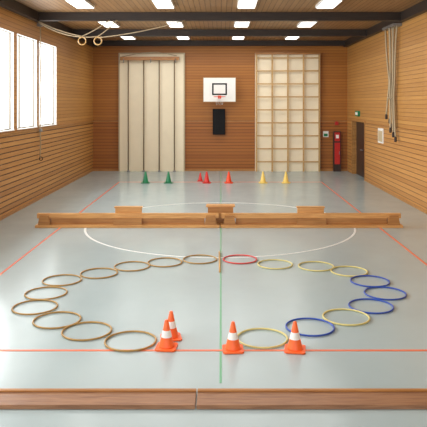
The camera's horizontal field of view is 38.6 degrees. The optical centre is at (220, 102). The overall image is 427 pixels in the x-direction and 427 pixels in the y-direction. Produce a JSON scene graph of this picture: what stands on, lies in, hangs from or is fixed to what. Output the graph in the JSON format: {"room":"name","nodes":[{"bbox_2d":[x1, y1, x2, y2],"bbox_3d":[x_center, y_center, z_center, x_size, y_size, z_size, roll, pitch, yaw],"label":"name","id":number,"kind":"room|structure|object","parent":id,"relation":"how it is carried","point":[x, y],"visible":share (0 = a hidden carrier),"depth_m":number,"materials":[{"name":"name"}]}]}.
{"room":"sports hall","nodes":[
{"label":"sports hall","id":0,"kind":"room"},
{"bbox_2d":[0,7,92,216],"bbox_3d":[-5.420,0.125,11.710,0.300,5.350,27.420,0,0,0],"label":"wall","id":1,"kind":"structure","parent":0,"point":[66,151],"depth_m":19.31,"materials":[{"name":"brown wood"}]},
{"bbox_2d":[0,28,14,131],"bbox_3d":[-5.405,-0.550,14.675,0.330,2.500,1.650,0,0,0],"label":"window","id":2,"kind":"structure","parent":1,"relation":"in","point":[7,36],"depth_m":15.49,"materials":[{"name":"white glass"}]},
{"bbox_2d":[17,33,37,129],"bbox_3d":[-5.405,-0.550,16.600,0.330,2.500,1.700,0,0,0],"label":"window","id":3,"kind":"structure","parent":1,"relation":"in","point":[31,44],"depth_m":17.44,"materials":[{"name":"white glass"}]},
{"bbox_2d":[37,23,42,160],"bbox_3d":[-5.194,-0.315,17.550,0.152,3.950,0.200,0,0,0],"label":"rope","id":4,"kind":"object","parent":1,"relation":"hanging from","point":[38,24],"visible":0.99,"depth_m":17.54,"materials":[{"name":"grey metal"}]},
{"bbox_2d":[0,169,92,220],"bbox_3d":[-5.260,2.760,11.560,0.020,0.080,27.120,0,0,0],"label":"baseboard","id":5,"kind":"structure","parent":1,"relation":"attached to","point":[90,171],"depth_m":17.74,"materials":[{"name":"brown wood"}]},
{"bbox_2d":[0,121,93,135],"bbox_3d":[-5.245,0.755,11.560,0.050,0.050,27.120,0,0,0],"label":"trim","id":6,"kind":"structure","parent":1,"relation":"attached to","point":[22,131],"depth_m":17.60,"materials":[{"name":"brown wood"}]},
{"bbox_2d":[39,41,56,126],"bbox_3d":[-5.405,-0.550,18.575,0.330,2.500,1.850,0,0,0],"label":"window","id":7,"kind":"structure","parent":1,"relation":"in","point":[51,50],"depth_m":19.49,"materials":[{"name":"white glass"}]},
{"bbox_2d":[0,0,96,46],"bbox_3d":[-5.190,-2.425,11.560,0.160,0.250,27.120,0,0,0],"label":"trim","id":8,"kind":"structure","parent":1,"relation":"attached to","point":[14,6],"depth_m":16.71,"materials":[{"name":"brown wood"}]},
{"bbox_2d":[0,171,426,426],"bbox_3d":[-0.035,2.898,11.710,11.070,0.204,27.420,0,0,0],"label":"floor","id":9,"kind":"structure","parent":0,"point":[253,296],"depth_m":8.74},
{"bbox_2d":[11,299,57,314],"bbox_3d":[-2.541,2.785,8.332,0.616,0.024,0.616,0,0,0],"label":"hoop","id":10,"kind":"object","parent":9,"relation":"on","point":[55,302],"visible":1,"depth_m":8.28,"materials":[{"name":"brown wood"}]},
{"bbox_2d":[24,286,67,299],"bbox_3d":[-2.565,2.785,8.942,0.616,0.024,0.616,0,0,0],"label":"hoop","id":11,"kind":"object","parent":9,"relation":"on","point":[65,289],"visible":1,"depth_m":8.99,"materials":[{"name":"brown wood"}]},
{"bbox_2d":[32,311,81,328],"bbox_3d":[-2.106,2.785,7.835,0.616,0.024,0.616,0,0,0],"label":"hoop","id":12,"kind":"object","parent":9,"relation":"on","point":[79,315],"visible":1,"depth_m":7.85,"materials":[{"name":"brown wood"}]},
{"bbox_2d":[42,274,81,285],"bbox_3d":[-2.501,2.785,9.596,0.616,0.024,0.616,0,0,0],"label":"hoop","id":13,"kind":"object","parent":9,"relation":"on","point":[80,277],"visible":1,"depth_m":9.63,"materials":[{"name":"brown wood"}]},
{"bbox_2d":[61,321,111,340],"bbox_3d":[-1.640,2.785,7.459,0.616,0.024,0.616,0,0,0],"label":"hoop","id":14,"kind":"object","parent":9,"relation":"on","point":[110,326],"visible":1,"depth_m":7.41,"materials":[{"name":"brown wood"}]},
{"bbox_2d":[0,388,196,408],"bbox_3d":[-1.867,2.772,5.720,3.265,0.055,0.300,0,0,0],"label":"wooden plank","id":15,"kind":"object","parent":9,"relation":"on","point":[10,398],"visible":1,"depth_m":5.70,"materials":[{"name":"brown wood"}]},
{"bbox_2d":[80,267,117,278],"bbox_3d":[-1.998,2.785,9.988,0.616,0.024,0.616,0,0,0],"label":"hoop","id":16,"kind":"object","parent":9,"relation":"on","point":[101,267],"visible":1,"depth_m":9.92,"materials":[{"name":"brown wood"}]},
{"bbox_2d":[35,206,219,227],"bbox_3d":[-2.100,2.575,13.790,4.140,0.450,0.260,0,0,0],"label":"bench","id":17,"kind":"object","parent":9,"relation":"on","point":[124,216],"visible":1,"depth_m":13.75,"materials":[{"name":"brown wood"}]},
{"bbox_2d":[104,330,156,351],"bbox_3d":[-1.060,2.785,7.146,0.616,0.024,0.616,0,0,0],"label":"hoop","id":18,"kind":"object","parent":9,"relation":"on","point":[151,334],"visible":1,"depth_m":7.07,"materials":[{"name":"brown wood"}]},
{"bbox_2d":[114,261,149,271],"bbox_3d":[-1.520,2.785,10.415,0.616,0.024,0.616,0,0,0],"label":"hoop","id":19,"kind":"object","parent":9,"relation":"on","point":[126,261],"visible":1,"depth_m":10.35,"materials":[{"name":"brown wood"}]},
{"bbox_2d":[141,171,149,182],"bbox_3d":[-2.640,2.596,21.350,0.295,0.400,0.295,0,0,0],"label":"traffic cone","id":20,"kind":"object","parent":9,"relation":"on","point":[145,179],"visible":1,"depth_m":21.29,"materials":[{"name":"green plastic"}]},
{"bbox_2d":[119,52,184,171],"bbox_3d":[-2.840,0.358,24.887,2.720,4.884,0.404,0,0,0],"label":"panel","id":21,"kind":"object","parent":9,"relation":"on","point":[151,84],"visible":0.99,"depth_m":25.03,"materials":[{"name":"beige wood"}]},
{"bbox_2d":[147,257,182,266],"bbox_3d":[-0.980,2.785,10.675,0.616,0.024,0.616,0,0,0],"label":"hoop","id":22,"kind":"object","parent":9,"relation":"on","point":[160,257],"visible":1,"depth_m":10.76,"materials":[{"name":"brown wood"}]},
{"bbox_2d":[155,319,177,351],"bbox_3d":[-0.622,2.636,6.970,0.236,0.320,0.236,0,0,6],"label":"traffic cone","id":23,"kind":"object","parent":9,"relation":"on","point":[166,344],"visible":1,"depth_m":6.92,"materials":[{"name":"orange plastic"}]},
{"bbox_2d":[164,171,172,182],"bbox_3d":[-1.840,2.596,21.350,0.295,0.400,0.295,0,0,0],"label":"traffic cone","id":24,"kind":"object","parent":9,"relation":"on","point":[168,179],"visible":1,"depth_m":21.29,"materials":[{"name":"green plastic"}]},
{"bbox_2d":[160,311,181,341],"bbox_3d":[-0.593,2.636,7.260,0.236,0.320,0.236,0,0,-11],"label":"traffic cone","id":25,"kind":"object","parent":9,"relation":"on","point":[176,336],"visible":0.73,"depth_m":7.22,"materials":[{"name":"orange plastic"}]},
{"bbox_2d":[183,254,216,263],"bbox_3d":[-0.375,2.785,10.879,0.616,0.024,0.616,0,0,0],"label":"hoop","id":26,"kind":"object","parent":9,"relation":"on","point":[196,254],"visible":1,"depth_m":10.93,"materials":[{"name":"brown wood"}]},
{"bbox_2d":[202,171,210,182],"bbox_3d":[-0.500,2.596,21.350,0.295,0.400,0.295,0,0,0],"label":"traffic cone","id":27,"kind":"object","parent":9,"relation":"on","point":[206,180],"visible":1,"depth_m":21.29,"materials":[{"name":"red plastic"}]},
{"bbox_2d":[219,251,220,272],"bbox_3d":[-0.025,2.780,10.725,0.032,0.032,1.350,0,0,0],"label":"stick","id":28,"kind":"object","parent":9,"relation":"on","point":[219,251],"visible":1,"depth_m":10.46,"materials":[{"name":"brown wood"}]},
{"bbox_2d":[206,204,234,224],"bbox_3d":[-0.010,2.570,14.050,0.660,0.460,0.240,0,0,0],"label":"wooden box","id":29,"kind":"object","parent":9,"relation":"on","point":[212,208],"visible":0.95,"depth_m":13.95,"materials":[{"name":"brown wood"}]},
{"bbox_2d":[224,171,232,182],"bbox_3d":[0.270,2.596,21.350,0.295,0.400,0.295,0,0,0],"label":"traffic cone","id":30,"kind":"object","parent":9,"relation":"on","point":[228,180],"visible":1,"depth_m":21.29,"materials":[{"name":"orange plastic"}]},
{"bbox_2d":[222,321,243,353],"bbox_3d":[0.136,2.636,6.910,0.236,0.320,0.236,0,0,-3],"label":"traffic cone","id":31,"kind":"object","parent":9,"relation":"on","point":[232,346],"visible":1,"depth_m":6.86,"materials":[{"name":"orange plastic"}]},
{"bbox_2d":[223,254,256,263],"bbox_3d":[0.339,2.785,10.879,0.616,0.024,0.616,0,0,0],"label":"hoop","id":32,"kind":"object","parent":9,"relation":"on","point":[235,254],"visible":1,"depth_m":10.91},
{"bbox_2d":[238,328,287,348],"bbox_3d":[0.490,2.785,7.235,0.616,0.024,0.616,0,0,0],"label":"hoop","id":33,"kind":"object","parent":9,"relation":"on","point":[243,331],"visible":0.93,"depth_m":7.16},
{"bbox_2d":[259,172,266,182],"bbox_3d":[1.470,2.596,21.350,0.295,0.400,0.295,0,0,0],"label":"traffic cone","id":34,"kind":"object","parent":9,"relation":"on","point":[262,180],"visible":1,"depth_m":21.29,"materials":[{"name":"yellow plastic"}]},
{"bbox_2d":[257,259,292,269],"bbox_3d":[0.933,2.785,10.543,0.616,0.024,0.616,0,0,0],"label":"hoop","id":35,"kind":"object","parent":9,"relation":"on","point":[266,259],"visible":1,"depth_m":10.55},
{"bbox_2d":[281,171,289,182],"bbox_3d":[2.270,2.596,21.350,0.295,0.400,0.295,0,0,0],"label":"traffic cone","id":36,"kind":"object","parent":9,"relation":"on","point":[285,180],"visible":1,"depth_m":21.29,"materials":[{"name":"yellow plastic"}]},
{"bbox_2d":[255,52,320,171],"bbox_3d":[2.735,0.370,24.980,2.670,4.860,0.219,0,0,0],"label":"grid","id":37,"kind":"object","parent":9,"relation":"on","point":[287,84],"visible":1,"depth_m":25.03,"materials":[{"name":"brown wood"}]},
{"bbox_2d":[284,321,305,354],"bbox_3d":[0.838,2.636,6.910,0.236,0.320,0.236,0,0,9],"label":"traffic cone","id":38,"kind":"object","parent":9,"relation":"on","point":[294,346],"visible":1,"depth_m":6.86,"materials":[{"name":"orange plastic"}]},
{"bbox_2d":[285,317,334,336],"bbox_3d":[1.108,2.785,7.591,0.616,0.024,0.616,0,0,0],"label":"hoop","id":39,"kind":"object","parent":9,"relation":"on","point":[288,322],"visible":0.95,"depth_m":7.60},
{"bbox_2d":[196,388,426,408],"bbox_3d":[1.637,2.772,5.720,3.725,0.055,0.300,0,0,0],"label":"wooden plank","id":40,"kind":"object","parent":9,"relation":"on","point":[207,398],"visible":1,"depth_m":5.70,"materials":[{"name":"brown wood"}]},
{"bbox_2d":[221,206,402,227],"bbox_3d":[2.035,2.575,13.790,4.090,0.450,0.260,0,0,0],"label":"bench","id":41,"kind":"object","parent":9,"relation":"on","point":[306,216],"visible":1,"depth_m":13.75,"materials":[{"name":"brown wood"}]},
{"bbox_2d":[298,261,333,271],"bbox_3d":[1.622,2.785,10.415,0.616,0.024,0.616,0,0,0],"label":"hoop","id":42,"kind":"object","parent":9,"relation":"on","point":[305,261],"visible":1,"depth_m":10.36},
{"bbox_2d":[333,131,340,171],"bbox_3d":[4.750,1.980,24.985,0.300,1.640,0.209,0,0,0],"label":"tall cabinet","id":43,"kind":"object","parent":9,"relation":"on","point":[336,134],"visible":1,"depth_m":24.92,"materials":[{"name":"red metal"}]},
{"bbox_2d":[322,308,369,325],"bbox_3d":[1.628,2.785,7.944,0.616,0.024,0.616,0,0,0],"label":"hoop","id":44,"kind":"object","parent":9,"relation":"on","point":[367,315],"visible":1,"depth_m":7.90},
{"bbox_2d":[330,266,367,276],"bbox_3d":[2.121,2.785,10.107,0.616,0.024,0.616,0,0,0],"label":"hoop","id":45,"kind":"object","parent":9,"relation":"on","point":[336,266],"visible":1,"depth_m":10.05},
{"bbox_2d":[350,275,389,286],"bbox_3d":[2.331,2.785,9.542,0.616,0.024,0.616,0,0,0],"label":"hoop","id":46,"kind":"object","parent":9,"relation":"on","point":[351,278],"visible":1,"depth_m":9.61},
{"bbox_2d":[348,298,393,313],"bbox_3d":[2.059,2.785,8.373,0.616,0.024,0.616,0,0,0],"label":"hoop","id":47,"kind":"object","parent":9,"relation":"on","point":[392,309],"visible":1,"depth_m":8.38},
{"bbox_2d":[364,286,406,299],"bbox_3d":[2.404,2.785,8.935,0.616,0.024,0.616,0,0,0],"label":"hoop","id":48,"kind":"object","parent":9,"relation":"on","point":[405,296],"visible":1,"depth_m":8.93},
{"bbox_2d":[93,46,346,168],"bbox_3d":[-0.035,0.125,25.270,10.470,5.350,0.300,0,0,0],"label":"wall","id":49,"kind":"structure","parent":0,"point":[235,149],"depth_m":25.12,"materials":[{"name":"brown wood"}]},
{"bbox_2d":[213,109,224,134],"bbox_3d":[-0.085,0.770,25.014,0.510,1.060,0.148,0,0,0],"label":"pad","id":50,"kind":"object","parent":49,"relation":"attached to","point":[218,114],"visible":1,"depth_m":24.94,"materials":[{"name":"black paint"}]},
{"bbox_2d":[203,77,235,102],"bbox_3d":[-0.060,-0.474,24.593,1.320,1.111,1.065,0,0,0],"label":"basketball hoop","id":51,"kind":"object","parent":49,"relation":"attached to","point":[215,89],"visible":1,"depth_m":24.62,"materials":[{"name":"white paint"}]},
{"bbox_2d":[93,169,346,170],"bbox_3d":[-0.035,2.760,25.110,10.430,0.080,0.020,0,0,0],"label":"baseboard","id":52,"kind":"structure","parent":49,"relation":"attached to","point":[93,169],"depth_m":25.10,"materials":[{"name":"brown wood"}]},
{"bbox_2d":[94,121,346,121],"bbox_3d":[-0.010,0.750,25.105,10.420,0.040,0.030,0,0,0],"label":"trim","id":53,"kind":"structure","parent":49,"relation":"attached to","point":[94,121],"depth_m":25.09,"materials":[{"name":"brown wood"}]},
{"bbox_2d":[323,131,327,136],"bbox_3d":[4.310,1.280,25.103,0.220,0.240,0.034,0,0,0],"label":"safety sign","id":54,"kind":"object","parent":49,"relation":"attached to","point":[325,133],"visible":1,"depth_m":25.09,"materials":[{"name":"white paint"}]},
{"bbox_2d":[16,0,423,39],"bbox_3d":[-0.035,-2.650,11.710,11.070,0.200,27.420,0,0,0],"label":"ceiling","id":55,"kind":"structure","parent":0,"point":[38,5],"depth_m":16.81,"materials":[{"name":"brown wood"}]},
{"bbox_2d":[65,0,94,8],"bbox_3d":[-3.550,-2.513,15.400,0.480,0.075,1.240,0,0,0],"label":"ceiling lamp","id":56,"kind":"object","parent":55,"relation":"attached to","point":[79,4],"depth_m":15.33,"materials":[{"name":"white plastic"}]},
{"bbox_2d":[98,21,119,26],"bbox_3d":[-3.550,-2.513,19.350,0.480,0.075,1.240,0,0,0],"label":"ceiling lamp","id":57,"kind":"object","parent":55,"relation":"attached to","point":[108,24],"depth_m":19.23,"materials":[{"name":"white plastic"}]},
{"bbox_2d":[38,20,184,44],"bbox_3d":[-3.051,-1.966,17.012,4.111,0.714,0.054,0,0,-1],"label":"rings","id":58,"kind":"object","parent":55,"relation":"hanging from","point":[79,36],"visible":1,"depth_m":16.99,"materials":[{"name":"fabric"}]},
{"bbox_2d":[121,37,135,39],"bbox_3d":[-3.550,-2.513,23.200,0.480,0.075,1.240,0,0,0],"label":"ceiling lamp","id":59,"kind":"object","parent":55,"relation":"attached to","point":[126,38],"depth_m":23.41,"materials":[{"name":"white plastic"}]},
{"bbox_2d":[151,0,174,8],"bbox_3d":[-1.450,-2.513,15.400,0.480,0.075,1.240,0,0,0],"label":"ceiling lamp","id":60,"kind":"object","parent":55,"relation":"attached to","point":[160,4],"depth_m":15.33,"materials":[{"name":"white plastic"}]},
{"bbox_2d":[166,21,183,26],"bbox_3d":[-1.450,-2.513,19.350,0.480,0.075,1.240,0,0,0],"label":"ceiling lamp","id":61,"kind":"object","parent":55,"relation":"attached to","point":[180,24],"depth_m":19.23,"materials":[{"name":"white plastic"}]},
{"bbox_2d":[177,37,189,39],"bbox_3d":[-1.450,-2.513,23.200,0.480,0.075,1.240,0,0,0],"label":"ceiling lamp","id":62,"kind":"object","parent":55,"relation":"attached to","point":[179,38],"depth_m":23.41,"materials":[{"name":"white plastic"}]},
{"bbox_2d":[39,12,400,20],"bbox_3d":[-0.035,-2.435,17.210,10.470,0.230,0.220,0,0,0],"label":"ceiling beam","id":63,"kind":"structure","parent":55,"relation":"attached to","point":[43,16],"depth_m":17.10,"materials":[{"name":"black metal"}]},
{"bbox_2d":[73,29,366,36],"bbox_3d":[-0.035,-2.435,21.210,10.470,0.230,0.220,0,0,0],"label":"ceiling beam","id":64,"kind":"structure","parent":55,"relation":"attached to","point":[154,32],"depth_m":21.10,"materials":[{"name":"black metal"}]},
{"bbox_2d":[96,40,344,45],"bbox_3d":[-0.035,-2.445,24.995,10.470,0.210,0.250,0,0,0],"label":"ceiling beam","id":65,"kind":"structure","parent":55,"relation":"attached to","point":[104,42],"depth_m":24.87,"materials":[{"name":"black metal"}]},
{"bbox_2d":[232,37,244,39],"bbox_3d":[0.660,-2.513,23.200,0.480,0.075,1.240,0,0,0],"label":"ceiling lamp","id":66,"kind":"object","parent":55,"relation":"attached to","point":[234,38],"depth_m":23.41,"materials":[{"name":"white plastic"}]},
{"bbox_2d":[234,21,249,26],"bbox_3d":[0.660,-2.513,19.350,0.480,0.075,1.240,0,0,0],"label":"ceiling lamp","id":67,"kind":"object","parent":55,"relation":"attached to","point":[236,23],"depth_m":19.10,"materials":[{"name":"white plastic"}]},
{"bbox_2d":[237,0,257,8],"bbox_3d":[0.660,-2.513,15.400,0.480,0.075,1.240,0,0,0],"label":"ceiling lamp","id":68,"kind":"object","parent":55,"relation":"attached to","point":[242,4],"depth_m":15.33,"materials":[{"name":"white plastic"}]},
{"bbox_2d":[285,37,298,39],"bbox_3d":[2.720,-2.513,23.200,0.480,0.075,1.240,0,0,0],"label":"ceiling lamp","id":69,"kind":"object","parent":55,"relation":"attached to","point":[286,38],"depth_m":23.41,"materials":[{"name":"white plastic"}]},
{"bbox_2d":[297,21,316,26],"bbox_3d":[2.720,-2.513,19.350,0.480,0.075,1.240,0,0,0],"label":"ceiling lamp","id":70,"kind":"object","parent":55,"relation":"attached to","point":[302,23],"depth_m":19.23,"materials":[{"name":"white plastic"}]},
{"bbox_2d":[315,0,342,8],"bbox_3d":[2.720,-2.513,15.400,0.480,0.075,1.240,0,0,0],"label":"ceiling lamp","id":71,"kind":"object","parent":55,"relation":"attached to","point":[323,4],"depth_m":15.33,"materials":[{"name":"white plastic"}]},
{"bbox_2d":[347,12,426,209],"bbox_3d":[5.350,0.125,11.710,0.300,5.350,27.420,0,0,0],"label":"wall","id":72,"kind":"structure","parent":0,"point":[399,167],"depth_m":18.18,"materials":[{"name":"brown wood"}]},
{"bbox_2d":[352,119,364,180],"bbox_3d":[5.340,1.725,23.100,0.320,2.150,2.200,0,0,0],"label":"door","id":73,"kind":"structure","parent":72,"relation":"in","point":[358,126],"depth_m":23.78,"materials":[{"name":"brown wood"}]},
{"bbox_2d":[378,128,383,143],"bbox_3d":[5.183,1.060,19.800,0.034,0.480,0.600,0,0,0],"label":"notice board","id":74,"kind":"object","parent":72,"relation":"attached to","point":[380,130],"visible":1,"depth_m":19.65,"materials":[{"name":"white paper"}]},
{"bbox_2d":[343,0,426,46],"bbox_3d":[5.120,-2.425,11.560,0.160,0.250,27.120,0,0,0],"label":"trim","id":75,"kind":"structure","parent":72,"relation":"attached to","point":[420,8],"depth_m":17.88,"materials":[{"name":"brown wood"}]},
{"bbox_2d":[382,23,401,141],"bbox_3d":[5.061,-0.575,18.100,0.267,3.430,1.200,0,0,0],"label":"ropes","id":76,"kind":"object","parent":72,"relation":"attached to","point":[391,75],"visible":1,"depth_m":17.99,"materials":[{"name":"fabric"}]},
{"bbox_2d":[364,123,426,133],"bbox_3d":[5.180,0.750,10.000,0.040,0.040,24.000,0,0,0],"label":"trim","id":77,"kind":"structure","parent":72,"relation":"attached to","point":[364,123],"depth_m":17.46,"materials":[{"name":"brown wood"}]},
{"bbox_2d":[365,179,426,213],"bbox_3d":[5.190,2.760,10.000,0.020,0.080,24.000,0,0,0],"label":"baseboard","id":78,"kind":"structure","parent":72,"relation":"attached to","point":[366,180],"depth_m":17.77,"materials":[{"name":"brown wood"}]}
]}

